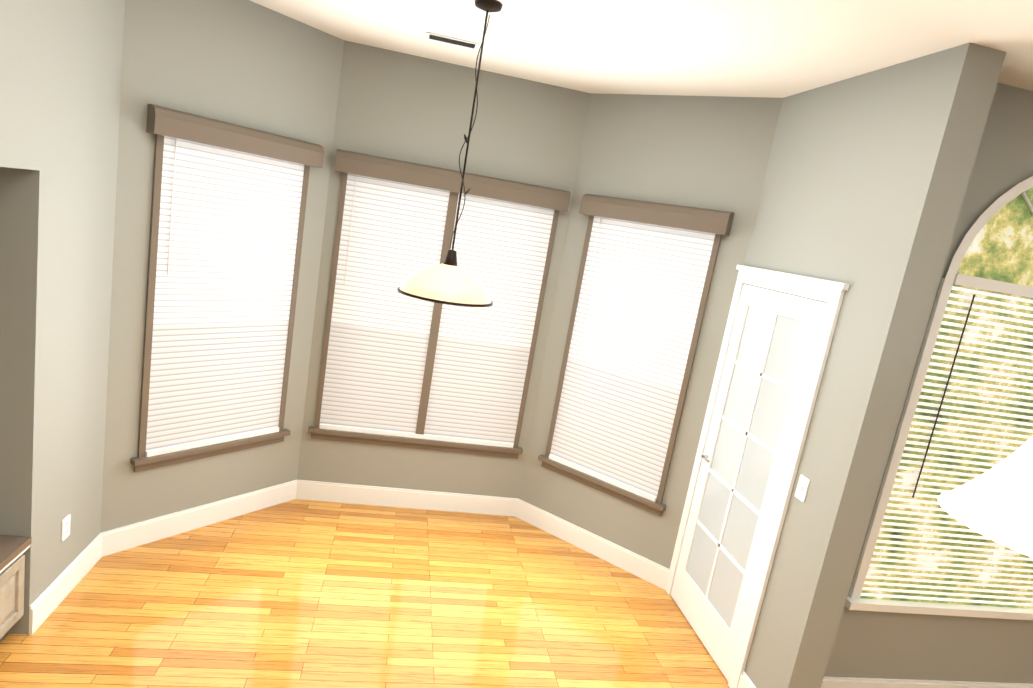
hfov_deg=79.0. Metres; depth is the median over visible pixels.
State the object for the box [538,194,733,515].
window
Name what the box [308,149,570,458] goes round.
bay window
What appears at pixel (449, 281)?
pendant light
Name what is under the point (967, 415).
arched window
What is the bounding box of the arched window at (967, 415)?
[845,176,1032,619]
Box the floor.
[0,499,728,687]
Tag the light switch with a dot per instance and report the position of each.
(802, 488)
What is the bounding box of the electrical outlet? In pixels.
[61,514,70,540]
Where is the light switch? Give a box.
[795,475,809,501]
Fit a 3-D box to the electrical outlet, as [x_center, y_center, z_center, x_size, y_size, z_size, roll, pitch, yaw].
[-2.221,0.906,3.090,0.008,0.114,0.070,8,11,-11]
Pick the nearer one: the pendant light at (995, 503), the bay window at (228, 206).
the pendant light at (995, 503)
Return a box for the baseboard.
[29,480,1032,687]
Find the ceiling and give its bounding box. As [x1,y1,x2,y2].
[250,0,1032,97]
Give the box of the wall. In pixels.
[0,0,1032,687]
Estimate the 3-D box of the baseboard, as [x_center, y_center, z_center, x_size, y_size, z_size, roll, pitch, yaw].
[1.323,1.795,3.247,7.200,0.145,3.750,8,11,-11]
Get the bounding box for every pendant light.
[397,0,501,306]
[937,436,1032,557]
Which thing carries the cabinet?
on the floor
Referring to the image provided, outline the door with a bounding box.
[666,265,849,687]
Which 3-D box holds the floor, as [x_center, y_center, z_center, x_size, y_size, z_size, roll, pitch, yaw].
[1.563,2.639,-0.313,8.150,0.100,11.650,8,11,-11]
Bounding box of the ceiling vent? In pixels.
[426,31,479,49]
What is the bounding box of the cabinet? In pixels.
[0,535,31,642]
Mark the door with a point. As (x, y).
(773, 356)
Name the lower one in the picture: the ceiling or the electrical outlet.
the electrical outlet
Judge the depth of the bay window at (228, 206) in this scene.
3.70 m
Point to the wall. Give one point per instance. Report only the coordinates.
(882, 190)
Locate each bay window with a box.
[130,104,323,472]
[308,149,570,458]
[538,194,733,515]
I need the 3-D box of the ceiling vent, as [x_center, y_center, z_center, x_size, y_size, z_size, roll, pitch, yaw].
[-0.364,-1.721,3.557,0.300,0.009,0.120,8,11,-11]

